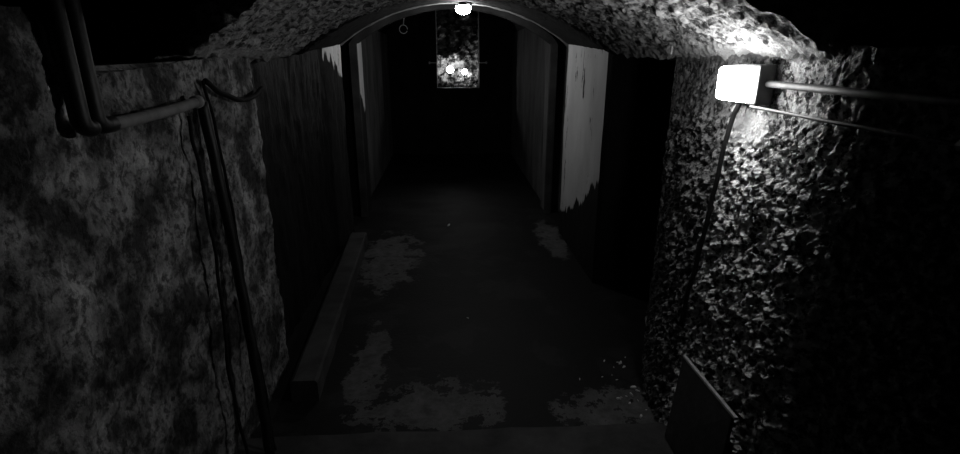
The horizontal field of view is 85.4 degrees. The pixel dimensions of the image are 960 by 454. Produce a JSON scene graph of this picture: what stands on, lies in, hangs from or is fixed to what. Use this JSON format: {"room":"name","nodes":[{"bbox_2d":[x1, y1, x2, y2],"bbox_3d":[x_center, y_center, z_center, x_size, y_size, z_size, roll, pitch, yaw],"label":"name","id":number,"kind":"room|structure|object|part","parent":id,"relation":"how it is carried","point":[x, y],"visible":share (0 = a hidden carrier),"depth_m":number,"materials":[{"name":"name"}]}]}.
{"room":"underground tunnel","nodes":[
{"label":"underground tunnel","id":0,"kind":"room"},
{"bbox_2d":[0,5,58,82],"bbox_3d":[-1.137,-0.216,0.614,0.413,0.189,1.253,-1,18,-3],"label":"wall","id":1,"kind":"structure","parent":0,"point":[25,54],"depth_m":1.11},
{"bbox_2d":[0,57,289,453],"bbox_3d":[-1.183,0.365,1.488,0.454,1.621,2.594,-1,18,-2],"label":"wall","id":2,"kind":"structure","parent":0,"point":[112,338],"depth_m":1.47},
{"bbox_2d":[40,0,120,136],"bbox_3d":[-0.942,-0.597,1.158,0.044,0.784,0.136,-1,18,-3],"label":"pipe","id":3,"kind":"object","parent":2,"relation":"attached to","point":[64,19],"visible":1,"depth_m":1.20,"materials":[{"name":"grey metal"}]},
{"bbox_2d":[115,95,204,128],"bbox_3d":[-0.960,-0.351,1.567,0.044,0.057,0.502,-1,18,-3],"label":"pipe","id":4,"kind":"object","parent":2,"relation":"attached to","point":[196,101],"visible":0.9,"depth_m":1.54,"materials":[{"name":"grey metal"}]},
{"bbox_2d":[187,115,248,453],"bbox_3d":[-0.943,0.288,1.898,0.026,1.356,0.148,-9,20,-25],"label":"cable","id":5,"kind":"object","parent":2,"relation":"attached to","point":[189,116],"visible":1,"depth_m":1.90,"materials":[{"name":"black rubber"}]},
{"bbox_2d":[202,78,263,101],"bbox_3d":[-1.002,-0.575,2.168,0.040,0.109,0.607,-1,18,-3],"label":"cable","id":6,"kind":"object","parent":2,"relation":"attached to","point":[209,84],"visible":1,"depth_m":2.05,"materials":[{"name":"black rubber"}]},
{"bbox_2d":[197,101,274,453],"bbox_3d":[-0.910,0.245,1.989,0.065,1.407,0.246,-14,23,-37],"label":"pipe","id":7,"kind":"object","parent":2,"relation":"attached to","point":[204,112],"visible":1,"depth_m":2.02,"materials":[{"name":"black metal"}]},
{"bbox_2d":[201,81,276,450],"bbox_3d":[-0.905,0.196,2.016,0.045,1.460,0.251,-14,23,-37],"label":"cable","id":8,"kind":"object","parent":2,"relation":"attached to","point":[203,82],"visible":0.67,"depth_m":2.02,"materials":[{"name":"black rubber"}]},
{"bbox_2d":[250,45,354,343],"bbox_3d":[-1.328,-0.404,3.648,0.442,1.740,2.163,-1,18,-3],"label":"wall","id":9,"kind":"structure","parent":0,"point":[301,103],"depth_m":3.45,"materials":[{"name":"black wood"}]},
{"bbox_2d":[290,232,367,401],"bbox_3d":[-0.963,0.452,3.589,0.146,0.131,2.258,-2,18,-6],"label":"wooden beam","id":10,"kind":"structure","parent":9,"relation":"attached to","point":[307,382],"depth_m":3.04,"materials":[{"name":"wood"}]},
{"bbox_2d":[341,3,567,45],"bbox_3d":[-0.208,-1.747,4.415,1.997,0.396,0.025,-1,18,-3],"label":"trim","id":11,"kind":"structure","parent":9,"relation":"attached to","point":[372,23],"depth_m":4.39,"materials":[{"name":"grey metal"}]},
{"bbox_2d":[340,31,392,214],"bbox_3d":[-1.522,-1.769,6.890,0.455,2.320,3.649,-1,18,-3],"label":"wall","id":12,"kind":"structure","parent":0,"point":[372,51],"depth_m":6.33,"materials":[{"name":"paint"}]},
{"bbox_2d":[387,11,512,153],"bbox_3d":[-0.494,-2.621,8.661,2.750,2.800,0.120,-1,18,-3],"label":"wall","id":13,"kind":"structure","parent":0,"point":[425,118],"depth_m":8.74,"materials":[{"name":"paint"}]},
{"bbox_2d":[429,11,486,88],"bbox_3d":[-0.366,-2.959,8.555,0.965,1.332,0.202,-1,18,-3],"label":"window frame","id":14,"kind":"structure","parent":13,"relation":"in","point":[435,11],"depth_m":8.65,"materials":[{"name":"metal"}]},
{"bbox_3d":[-0.362,-2.319,8.683,0.725,0.016,0.033,-1,18,-3],"label":"sill","id":15,"kind":"part","parent":14,"relation":"part of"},
{"bbox_2d":[377,19,523,33],"bbox_3d":[-0.352,-2.840,6.459,2.720,0.876,4.540,-1,18,-3],"label":"ceiling","id":16,"kind":"structure","parent":0,"point":[514,27],"depth_m":7.96,"materials":[{"name":"paint"}]},
{"bbox_2d":[399,18,407,33],"bbox_3d":[-0.959,-2.652,6.449,0.112,0.486,0.012,-1,18,-3],"label":"wire loop","id":17,"kind":"object","parent":16,"relation":"hanging from","point":[403,18],"visible":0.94,"depth_m":6.50,"materials":[{"name":"metal"}]},
{"bbox_2d":[250,153,657,438],"bbox_3d":[-0.146,-0.189,5.726,3.600,0.011,7.900,-1,18,-3],"label":"floor","id":18,"kind":"structure","parent":0,"point":[408,356],"depth_m":3.28,"materials":[{"name":"concrete"}]},
{"bbox_2d":[236,422,674,453],"bbox_3d":[0.167,1.355,0.996,3.000,0.105,2.827,-1,18,-3],"label":"step","id":19,"kind":"structure","parent":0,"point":[647,438],"depth_m":2.20,"materials":[{"name":"concrete"}]},
{"bbox_2d":[665,355,737,453],"bbox_3d":[0.828,0.759,1.982,0.053,0.404,0.415,-1,18,-3],"label":"leaning board","id":20,"kind":"object","parent":19,"relation":"on","point":[700,421],"visible":1,"depth_m":1.97,"materials":[{"name":"black wood"}]},
{"bbox_2d":[436,9,477,86],"bbox_3d":[-0.442,-3.266,9.670,2.208,2.600,1.884,-1,18,-3],"label":"wall","id":21,"kind":"structure","parent":0,"point":[457,34],"depth_m":9.48,"materials":[{"name":"grey stone"}]},
{"bbox_2d":[447,66,453,76],"bbox_3d":[-0.531,-2.772,9.279,0.120,0.186,0.310,-1,18,-3],"label":"globe lamp","id":22,"kind":"object","parent":21,"relation":"attached to","point":[450,69],"visible":1,"depth_m":9.14,"materials":[{"name":"white glass"}]},
{"bbox_3d":[-0.525,-2.774,9.178,0.120,0.120,0.120,-1,18,-3],"label":"globe","id":23,"kind":"part","parent":22,"relation":"part of","materials":[{"name":"white glass"}]},
{"bbox_2d":[462,69,466,77],"bbox_3d":[-0.281,-2.751,9.328,0.100,0.157,0.300,-1,18,-3],"label":"globe lamp","id":24,"kind":"object","parent":21,"relation":"attached to","point":[464,71],"visible":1,"depth_m":9.20,"materials":[{"name":"white glass"}]},
{"bbox_2d":[89,0,959,61],"bbox_3d":[-0.101,-1.198,2.805,2.720,0.594,3.403,-1,18,-3],"label":"ceiling","id":25,"kind":"structure","parent":0,"point":[258,30],"depth_m":1.86,"materials":[{"name":"stone"}]},
{"bbox_2d":[455,2,474,14],"bbox_3d":[-0.050,-1.801,4.257,0.310,0.113,0.136,-1,18,-3],"label":"ceiling lamp","id":26,"kind":"object","parent":25,"relation":"attached to","point":[462,8],"visible":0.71,"depth_m":4.21,"materials":[{"name":"white glass"}]},
{"bbox_3d":[-0.137,-1.776,4.259,0.128,0.065,0.128,-1,18,-3],"label":"lamp shade","id":27,"kind":"part","parent":26,"relation":"part of","materials":[{"name":"white glass"}]},
{"bbox_2d":[511,28,568,211],"bbox_3d":[0.775,-1.814,7.028,0.383,2.320,3.649,-1,18,-3],"label":"wall","id":28,"kind":"structure","parent":0,"point":[531,53],"depth_m":6.33,"materials":[{"name":"paint"}]},
{"bbox_2d":[349,4,557,216],"bbox_3d":[-0.245,-1.130,5.225,2.012,2.101,0.045,-1,18,-3],"label":"trim","id":29,"kind":"structure","parent":28,"relation":"attached to","point":[529,25],"depth_m":5.11,"materials":[{"name":"metal"}]},
{"bbox_2d":[532,22,556,39],"bbox_3d":[-0.252,-2.398,4.934,2.816,1.274,0.120,-1,18,-3],"label":"trim","id":30,"kind":"structure","parent":28,"relation":"attached to","point":[554,37],"depth_m":5.10,"materials":[{"name":"paint"}]},
{"bbox_2d":[559,45,665,283],"bbox_3d":[0.977,-0.583,4.180,0.370,1.750,1.277,-1,18,-3],"label":"wall pillar","id":31,"kind":"structure","parent":0,"point":[613,101],"depth_m":3.70,"materials":[{"name":"white paint"}]},
{"bbox_2d":[644,59,675,283],"bbox_3d":[2.075,-0.319,3.227,1.620,1.800,0.980,-1,18,-3],"label":"wall","id":32,"kind":"structure","parent":0,"point":[669,79],"depth_m":3.61,"materials":[{"name":"paint"}]},
{"bbox_2d":[640,44,959,453],"bbox_3d":[1.223,0.239,1.823,0.855,1.653,2.023,-7,19,-20],"label":"wall","id":33,"kind":"structure","parent":0,"point":[823,310],"depth_m":1.53,"materials":[{"name":"stone"}]},
{"bbox_2d":[716,62,777,105],"bbox_3d":[0.892,-0.485,1.760,0.110,0.136,0.184,-1,18,-3],"label":"lamp","id":34,"kind":"object","parent":33,"relation":"attached to","point":[739,83],"visible":0.97,"depth_m":1.69,"materials":[{"name":"white plastic"}]},
{"bbox_2d":[679,102,740,324],"bbox_3d":[0.875,-0.019,1.992,0.111,0.901,0.045,13,22,35],"label":"hanging cable","id":35,"kind":"object","parent":34,"relation":"hanging from","point":[737,105],"visible":1,"depth_m":1.97,"materials":[{"name":"black rubber"}]},
{"bbox_2d":[716,66,755,101],"bbox_3d":[0.863,-0.484,1.758,0.051,0.112,0.168,-1,18,-3],"label":"diffuser","id":36,"kind":"object","parent":34,"relation":"attached to","point":[734,83],"depth_m":1.70,"materials":[{"name":"white plastic"}]},
{"bbox_2d":[749,105,959,150],"bbox_3d":[0.955,-0.222,1.203,0.081,0.024,1.100,-1,18,-3],"label":"conduit","id":37,"kind":"object","parent":34,"relation":"attached to","point":[956,145],"visible":1,"depth_m":1.23,"materials":[{"name":"metal"}]},
{"bbox_2d":[765,80,959,107],"bbox_3d":[0.983,-0.290,1.168,0.087,0.034,1.072,-1,18,-3],"label":"conduit","id":38,"kind":"object","parent":33,"relation":"attached to","point":[911,97],"visible":1,"depth_m":1.24,"materials":[{"name":"metal"}]}
]}

